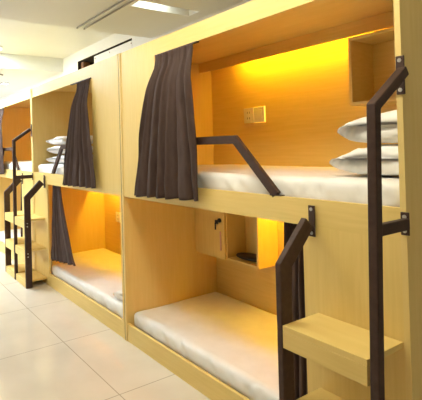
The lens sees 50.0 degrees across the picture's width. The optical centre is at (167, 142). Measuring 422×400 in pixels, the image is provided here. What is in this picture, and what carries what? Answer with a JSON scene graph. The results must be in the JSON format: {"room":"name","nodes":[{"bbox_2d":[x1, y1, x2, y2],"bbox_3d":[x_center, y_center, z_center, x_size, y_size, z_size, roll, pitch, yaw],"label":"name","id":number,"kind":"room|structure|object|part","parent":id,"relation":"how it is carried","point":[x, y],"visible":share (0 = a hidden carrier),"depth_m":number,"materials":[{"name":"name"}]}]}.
{"room":"dormitory","nodes":[
{"label":"dormitory","id":0,"kind":"room"},
{"bbox_2d":[0,18,113,58],"bbox_3d":[-2.531,-1.337,4.753,4.550,0.100,2.560,-1,-1,-34],"label":"ceiling","id":1,"kind":"structure","parent":0,"point":[16,37],"depth_m":5.67,"materials":[{"name":"paint"}]},
{"bbox_2d":[0,251,209,399],"bbox_3d":[-2.398,1.598,4.553,4.650,0.100,12.900,-1,-1,-34],"label":"floor","id":2,"kind":"structure","parent":0,"point":[51,348],"depth_m":3.10,"materials":[{"name":"tile"}]},
{"bbox_2d":[0,89,34,269],"bbox_3d":[-1.765,0.474,6.302,0.903,2.150,2.150,-1,-1,-34],"label":"bunk bed","id":3,"kind":"object","parent":2,"relation":"on","point":[16,119],"visible":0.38,"depth_m":7.06,"materials":[{"name":"brown wood"}]},
{"bbox_2d":[0,108,3,173],"bbox_3d":[-2.417,-0.002,6.397,0.088,0.936,0.688,-1,-1,-34],"label":"privacy curtain","id":4,"kind":"object","parent":3,"relation":"hanging from","point":[1,109],"visible":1,"depth_m":6.13,"materials":[{"name":"brown fabric"}]},
{"bbox_2d":[0,229,20,243],"bbox_3d":[-1.741,1.397,6.297,0.830,0.122,2.088,-1,-1,-34],"label":"mattress","id":5,"kind":"object","parent":3,"relation":"on","point":[2,233],"visible":0.09,"depth_m":6.64,"materials":[{"name":"white fabric"}]},
{"bbox_3d":[-2.136,0.222,6.070,0.024,0.309,0.937,-1,-1,-34],"label":"guard rail","id":6,"kind":"part","parent":3,"relation":"part of","materials":[{"name":"brown metal"}]},
{"bbox_3d":[-2.358,0.499,7.184,0.903,2.150,0.022,-1,-1,-34],"label":"panel","id":7,"kind":"part","parent":3,"relation":"part of","materials":[{"name":"brown wood"}]},
{"bbox_3d":[-1.998,0.415,5.867,0.020,0.118,1.622,-1,-1,-34],"label":"bed rail","id":8,"kind":"part","parent":3,"relation":"part of","materials":[{"name":"brown wood"}]},
{"bbox_2d":[3,160,31,170],"bbox_3d":[-1.770,0.326,6.308,0.831,0.129,2.088,-1,-1,-34],"label":"mattress","id":9,"kind":"object","parent":3,"relation":"on","point":[26,165],"visible":0.16,"depth_m":5.88,"materials":[{"name":"white fabric"}]},
{"bbox_3d":[-1.793,-0.591,6.318,0.857,0.020,2.095,-1,-1,-34],"label":"roof panel","id":10,"kind":"part","parent":3,"relation":"part of","materials":[{"name":"brown wood"}]},
{"bbox_2d":[21,181,22,236],"bbox_3d":[-1.814,0.887,5.696,0.047,0.859,0.243,-1,-1,-34],"label":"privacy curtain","id":11,"kind":"object","parent":3,"relation":"hanging from","point":[21,181],"visible":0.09,"depth_m":5.75,"materials":[{"name":"fabric"}]},
{"bbox_3d":[-1.653,0.998,5.372,0.020,1.076,0.442,-1,-1,-34],"label":"ladder panel","id":12,"kind":"part","parent":3,"relation":"part of","materials":[{"name":"brown wood"}]},
{"bbox_3d":[-1.177,0.449,5.427,0.903,2.150,0.022,-1,-1,-34],"label":"panel","id":13,"kind":"part","parent":3,"relation":"part of","materials":[{"name":"brown wood"}]},
{"bbox_2d":[4,124,46,288],"bbox_3d":[-1.629,0.663,5.096,0.228,1.740,0.844,-1,-1,-34],"label":"ladder","id":14,"kind":"object","parent":2,"relation":"on","point":[23,273],"visible":1,"depth_m":5.02,"materials":[{"name":"brown metal"}]},
{"bbox_3d":[-1.852,0.982,5.427,0.213,1.121,0.028,-1,-1,-34],"label":"short post","id":15,"kind":"part","parent":14,"relation":"part of","materials":[{"name":"brown metal"}]},
{"bbox_3d":[-1.633,0.686,5.087,0.211,1.694,0.065,-1,-1,-34],"label":"tall post","id":16,"kind":"part","parent":14,"relation":"part of","materials":[{"name":"brown metal"}]},
{"bbox_3d":[-1.624,0.391,5.099,0.188,0.040,0.024,-1,-1,-34],"label":"bracket arm","id":17,"kind":"part","parent":14,"relation":"part of","materials":[{"name":"brown metal"}]},
{"bbox_3d":[-1.400,0.963,4.755,0.213,1.121,0.028,-1,-1,-34],"label":"short post","id":18,"kind":"part","parent":14,"relation":"part of","materials":[{"name":"brown metal"}]},
{"bbox_2d":[31,54,124,339],"bbox_3d":[-0.568,0.423,4.522,0.903,2.150,2.140,-1,-1,-34],"label":"bunk bed","id":19,"kind":"object","parent":2,"relation":"on","point":[90,214],"visible":0.44,"depth_m":4.90,"materials":[{"name":"brown wood"}]},
{"bbox_3d":[-1.376,0.987,4.959,0.020,1.076,0.442,-1,-1,-34],"label":"ladder panel","id":20,"kind":"part","parent":19,"relation":"part of","materials":[{"name":"brown wood"}]},
{"bbox_2d":[38,163,63,174],"bbox_3d":[-0.571,0.276,4.524,0.830,0.129,2.088,-1,-1,-34],"label":"mattress","id":21,"kind":"object","parent":19,"relation":"on","point":[45,168],"visible":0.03,"depth_m":4.85,"materials":[{"name":"white fabric"}]},
{"bbox_2d":[46,155,64,162],"bbox_3d":[-1.048,0.178,5.077,0.487,0.096,0.602,-1,-1,-34],"label":"pillow","id":22,"kind":"object","parent":21,"relation":"on","point":[52,159],"visible":0.25,"depth_m":4.99,"materials":[{"name":"white fabric"}]},
{"bbox_2d":[47,146,92,153],"bbox_3d":[-1.054,0.074,5.075,0.496,0.097,0.548,-1,-1,-34],"label":"pillow","id":23,"kind":"object","parent":22,"relation":"on","point":[55,149],"visible":0.27,"depth_m":5.00,"materials":[{"name":"white fabric"}]},
{"bbox_2d":[46,135,92,144],"bbox_3d":[-1.056,-0.028,5.086,0.503,0.095,0.508,-1,-1,-34],"label":"pillow","id":24,"kind":"object","parent":23,"relation":"on","point":[60,140],"visible":0.4,"depth_m":4.94,"materials":[{"name":"white fabric"}]},
{"bbox_3d":[-0.932,0.171,4.279,0.024,0.309,0.937,-1,-1,-34],"label":"guard rail","id":25,"kind":"part","parent":19,"relation":"part of","materials":[{"name":"brown metal"}]},
{"bbox_2d":[51,185,75,265],"bbox_3d":[-1.043,0.828,4.487,0.073,0.806,0.672,-1,-1,-34],"label":"privacy curtain","id":26,"kind":"object","parent":19,"relation":"hanging from","point":[61,251],"visible":0.96,"depth_m":4.56,"materials":[{"name":"grey fabric"}]},
{"bbox_3d":[-1.062,0.376,4.476,0.020,0.118,1.622,-1,-1,-34],"label":"bed rail","id":27,"kind":"part","parent":19,"relation":"part of","materials":[{"name":"brown wood"}]},
{"bbox_3d":[-1.159,0.448,5.401,0.903,2.150,0.022,-1,-1,-34],"label":"panel","id":28,"kind":"part","parent":19,"relation":"part of","materials":[{"name":"brown wood"}]},
{"bbox_3d":[-0.594,-0.641,4.535,0.857,0.020,2.095,-1,-1,-34],"label":"roof panel","id":29,"kind":"part","parent":19,"relation":"part of","materials":[{"name":"brown wood"}]},
{"bbox_2d":[62,78,95,188],"bbox_3d":[-0.794,-0.070,3.985,0.085,0.936,0.762,-1,-1,-34],"label":"privacy curtain","id":30,"kind":"object","parent":19,"relation":"hanging from","point":[78,158],"visible":1,"depth_m":3.90,"materials":[{"name":"brown fabric"}]},
{"bbox_2d":[51,248,122,318],"bbox_3d":[-0.542,1.346,4.513,0.830,0.122,2.088,-1,-1,-34],"label":"mattress","id":31,"kind":"object","parent":19,"relation":"on","point":[97,273],"visible":0.48,"depth_m":4.43,"materials":[{"name":"white fabric"}]},
{"bbox_2d":[113,290,122,300],"bbox_3d":[-0.248,1.222,3.651,0.305,0.095,0.310,-1,-1,-34],"label":"pillow","id":32,"kind":"object","parent":31,"relation":"on","point":[118,294],"visible":0.15,"depth_m":3.62,"materials":[{"name":"white fabric"}]},
{"bbox_3d":[-0.491,-0.126,3.611,0.020,1.074,0.472,-1,-1,-34],"label":"panel","id":33,"kind":"part","parent":19,"relation":"part of","materials":[{"name":"brown wood"}]},
{"bbox_3d":[-0.203,0.416,4.768,0.018,2.150,2.095,-1,-1,-34],"label":"panel","id":34,"kind":"part","parent":19,"relation":"part of","materials":[{"name":"brown wood"}]},
{"bbox_2d":[116,212,120,221],"bbox_3d":[-0.580,0.882,5.314,0.012,0.116,0.104,-1,-1,-34],"label":"wall socket","id":35,"kind":"object","parent":19,"relation":"attached to","point":[117,213],"visible":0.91,"depth_m":5.30,"materials":[{"name":"beige plastic"}]},
{"bbox_3d":[0.023,0.398,3.643,0.903,2.150,0.022,-1,-1,-34],"label":"panel","id":36,"kind":"part","parent":19,"relation":"part of","materials":[{"name":"brown wood"}]},
{"bbox_2d":[118,0,421,399],"bbox_3d":[0.629,0.373,2.742,0.903,2.150,2.150,-1,-1,-34],"label":"bunk bed","id":37,"kind":"object","parent":2,"relation":"on","point":[289,58],"visible":0.53,"depth_m":2.83,"materials":[{"name":"brown wood"}]},
{"bbox_3d":[-0.197,-0.139,3.174,0.020,1.074,0.472,-1,-1,-34],"label":"panel","id":38,"kind":"part","parent":37,"relation":"part of","materials":[{"name":"brown wood"}]},
{"bbox_2d":[134,43,197,200],"bbox_3d":[-0.033,-0.102,2.847,0.091,0.937,0.764,-1,-1,-34],"label":"privacy curtain","id":39,"kind":"object","parent":37,"relation":"hanging from","point":[167,168],"visible":1,"depth_m":2.74,"materials":[{"name":"brown fabric"}]},
{"bbox_3d":[0.041,0.398,3.617,0.903,2.150,0.022,-1,-1,-34],"label":"panel","id":40,"kind":"part","parent":37,"relation":"part of","materials":[{"name":"brown wood"}]},
{"bbox_2d":[134,292,278,399],"bbox_3d":[0.658,1.296,2.730,0.830,0.122,2.088,-1,-1,-34],"label":"mattress","id":41,"kind":"object","parent":37,"relation":"on","point":[232,340],"visible":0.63,"depth_m":2.91,"materials":[{"name":"white fabric"}]},
{"bbox_2d":[195,208,277,268],"bbox_3d":[0.507,0.628,3.489,0.236,0.538,0.702,-1,-1,-34],"label":"locker","id":42,"kind":"object","parent":37,"relation":"attached to","point":[221,235],"visible":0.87,"depth_m":3.46,"materials":[{"name":"brown wood"}]},
{"bbox_3d":[0.338,0.633,3.576,0.018,0.530,0.364,-1,-1,-34],"label":"door","id":43,"kind":"part","parent":42,"relation":"part of","materials":[{"name":"brown wood"}]},
{"bbox_2d":[236,252,256,261],"bbox_3d":[0.625,0.852,3.347,0.142,0.043,0.290,-1,-1,-34],"label":"pouch","id":44,"kind":"object","parent":42,"relation":"in","point":[252,257],"visible":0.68,"depth_m":3.32,"materials":[{"name":"rubber"}]},
{"bbox_3d":[0.263,0.121,2.502,0.024,0.309,0.937,-1,-1,-34],"label":"guard rail","id":45,"kind":"part","parent":37,"relation":"part of","materials":[{"name":"brown metal"}]},
{"bbox_2d":[244,108,253,122],"bbox_3d":[0.633,-0.209,3.479,0.012,0.116,0.104,-1,-1,-34],"label":"wall socket","id":46,"kind":"object","parent":37,"relation":"attached to","point":[248,112],"visible":1,"depth_m":3.47,"materials":[{"name":"beige plastic"}]},
{"bbox_2d":[254,106,265,122],"bbox_3d":[0.694,-0.212,3.386,0.016,0.120,0.109,-1,-1,-34],"label":"light switch","id":47,"kind":"object","parent":37,"relation":"attached to","point":[259,112],"visible":1,"depth_m":3.37,"materials":[{"name":"beige plastic"}]},
{"bbox_3d":[0.400,0.314,2.300,0.020,0.118,1.622,-1,-1,-34],"label":"bed rail","id":48,"kind":"part","parent":37,"relation":"part of","materials":[{"name":"brown wood"}]},
{"bbox_3d":[0.605,-0.692,2.751,0.857,0.020,2.095,-1,-1,-34],"label":"roof panel","id":49,"kind":"part","parent":37,"relation":"part of","materials":[{"name":"brown wood"}]},
{"bbox_2d":[284,222,307,399],"bbox_3d":[0.614,0.788,2.089,0.049,0.864,0.226,-1,-1,-37],"label":"privacy curtain","id":50,"kind":"object","parent":37,"relation":"hanging from","point":[297,270],"visible":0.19,"depth_m":2.10,"materials":[{"name":"fabric"}]},
{"bbox_2d":[197,164,399,206],"bbox_3d":[0.628,0.225,2.740,0.832,0.129,2.088,-1,-1,-34],"label":"mattress","id":51,"kind":"object","parent":37,"relation":"on","point":[323,183],"visible":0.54,"depth_m":2.12,"materials":[{"name":"white fabric"}]},
{"bbox_2d":[329,144,398,174],"bbox_3d":[1.053,0.069,2.022,0.531,0.137,0.423,-1,-1,-34],"label":"pillow","id":52,"kind":"object","parent":51,"relation":"on","point":[355,161],"visible":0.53,"depth_m":1.94,"materials":[{"name":"white fabric"}]},
{"bbox_2d":[337,110,397,142],"bbox_3d":[1.055,-0.070,2.002,0.506,0.141,0.379,-1,-1,-34],"label":"pillow","id":53,"kind":"object","parent":52,"relation":"on","point":[356,130],"visible":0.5,"depth_m":1.92,"materials":[{"name":"white fabric"}]},
{"bbox_3d":[0.997,0.365,2.984,0.018,2.150,2.095,-1,-1,-34],"label":"panel","id":54,"kind":"part","parent":37,"relation":"part of","materials":[{"name":"brown wood"}]},
{"bbox_3d":[0.746,0.897,1.804,0.020,1.076,0.442,-1,-1,-34],"label":"ladder panel","id":55,"kind":"part","parent":37,"relation":"part of","materials":[{"name":"brown wood"}]},
{"bbox_2d":[348,27,396,106],"bbox_3d":[1.282,-0.404,2.321,0.220,0.380,0.620,-1,-1,-34],"label":"shelf box","id":56,"kind":"object","parent":37,"relation":"attached to","point":[371,56],"visible":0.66,"depth_m":2.54,"materials":[{"name":"brown wood"}]},
{"bbox_3d":[1.222,0.348,1.860,0.903,2.150,0.022,-1,-1,-34],"label":"panel","id":57,"kind":"part","parent":37,"relation":"part of","materials":[{"name":"brown wood"}]},
{"bbox_2d":[275,55,409,399],"bbox_3d":[0.658,0.566,1.695,0.228,1.740,0.458,-1,-1,-34],"label":"ladder","id":58,"kind":"object","parent":2,"relation":"on","point":[356,353],"visible":1,"depth_m":1.59,"materials":[{"name":"brown metal"}]},
{"bbox_3d":[0.543,0.881,1.865,0.213,1.121,0.028,-1,-1,-34],"label":"short post","id":59,"kind":"part","parent":58,"relation":"part of","materials":[{"name":"brown metal"}]},
{"bbox_3d":[0.623,0.338,1.934,0.007,0.134,0.032,-1,-1,-34],"label":"mounting plate","id":60,"kind":"part","parent":58,"relation":"part of","materials":[{"name":"brown metal"}]},
{"bbox_3d":[0.762,0.585,1.527,0.211,1.694,0.065,-1,-1,-34],"label":"tall post","id":61,"kind":"part","parent":58,"relation":"part of","materials":[{"name":"brown metal"}]},
{"bbox_3d":[0.770,0.290,1.538,0.188,0.040,0.024,-1,-1,-34],"label":"bracket arm","id":62,"kind":"part","parent":58,"relation":"part of","materials":[{"name":"brown metal"}]},
{"bbox_3d":[0.833,-0.241,1.605,0.007,0.138,0.030,-1,-1,-34],"label":"mounting plate","id":63,"kind":"part","parent":58,"relation":"part of","materials":[{"name":"brown metal"}]},
{"bbox_3d":[0.847,0.289,1.599,0.007,0.082,0.030,-1,-1,-34],"label":"mounting plate","id":64,"kind":"part","parent":58,"relation":"part of","materials":[{"name":"brown metal"}]},
{"bbox_2d":[0,0,251,100],"bbox_3d":[-0.717,0.094,5.727,0.100,2.840,12.700,-1,-1,-34],"label":"wall","id":65,"kind":"structure","parent":0,"point":[70,63],"depth_m":5.79,"materials":[{"name":"white paint"}]},
{"bbox_2d":[0,53,62,98],"bbox_3d":[-4.733,-1.142,7.762,4.250,0.310,4.900,-1,-1,-34],"label":"ceiling beam","id":66,"kind":"structure","parent":65,"relation":"attached to","point":[21,72],"depth_m":6.84,"materials":[{"name":"paint"}]},
{"bbox_2d":[78,38,131,69],"bbox_3d":[-0.730,-1.032,5.858,0.258,0.295,1.580,-1,-1,-34],"label":"wall opening","id":67,"kind":"object","parent":65,"relation":"attached to","point":[90,59],"depth_m":6.14,"materials":[{"name":"black"}]},
{"bbox_2d":[81,62,89,68],"bbox_3d":[-1.166,-1.010,6.433,0.100,0.275,0.080,-1,-1,-34],"label":"timber offcut","id":68,"kind":"object","parent":67,"relation":"in","point":[83,64],"visible":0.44,"depth_m":6.40,"materials":[{"name":"brown wood"}]},
{"bbox_2d":[94,40,131,63],"bbox_3d":[-0.678,-1.029,5.580,0.026,0.268,1.040,-1,-1,-34],"label":"board","id":69,"kind":"object","parent":65,"relation":"attached to","point":[124,47],"visible":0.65,"depth_m":5.54,"materials":[{"name":"white paint"}]},
{"bbox_2d":[0,0,243,37],"bbox_3d":[-0.477,-1.307,1.432,4.250,0.340,5.240,-1,-1,-34],"label":"ceiling","id":70,"kind":"structure","parent":65,"relation":"attached to","point":[139,18],"depth_m":3.87,"materials":[{"name":"paint"}]},
{"bbox_2d":[76,0,124,28],"bbox_3d":[0.372,-1.141,2.451,0.017,0.017,4.412,-1,-1,-34],"label":"conduit","id":71,"kind":"object","parent":70,"relation":"attached to","point":[121,1],"visible":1,"depth_m":3.83,"materials":[{"name":"grey metal"}]},
{"bbox_2d":[83,0,134,29],"bbox_3d":[0.430,-1.143,2.490,0.017,0.017,4.412,-1,-1,-34],"label":"conduit","id":72,"kind":"object","parent":70,"relation":"attached to","point":[126,4],"visible":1,"depth_m":3.85,"materials":[{"name":"grey metal"}]}
]}

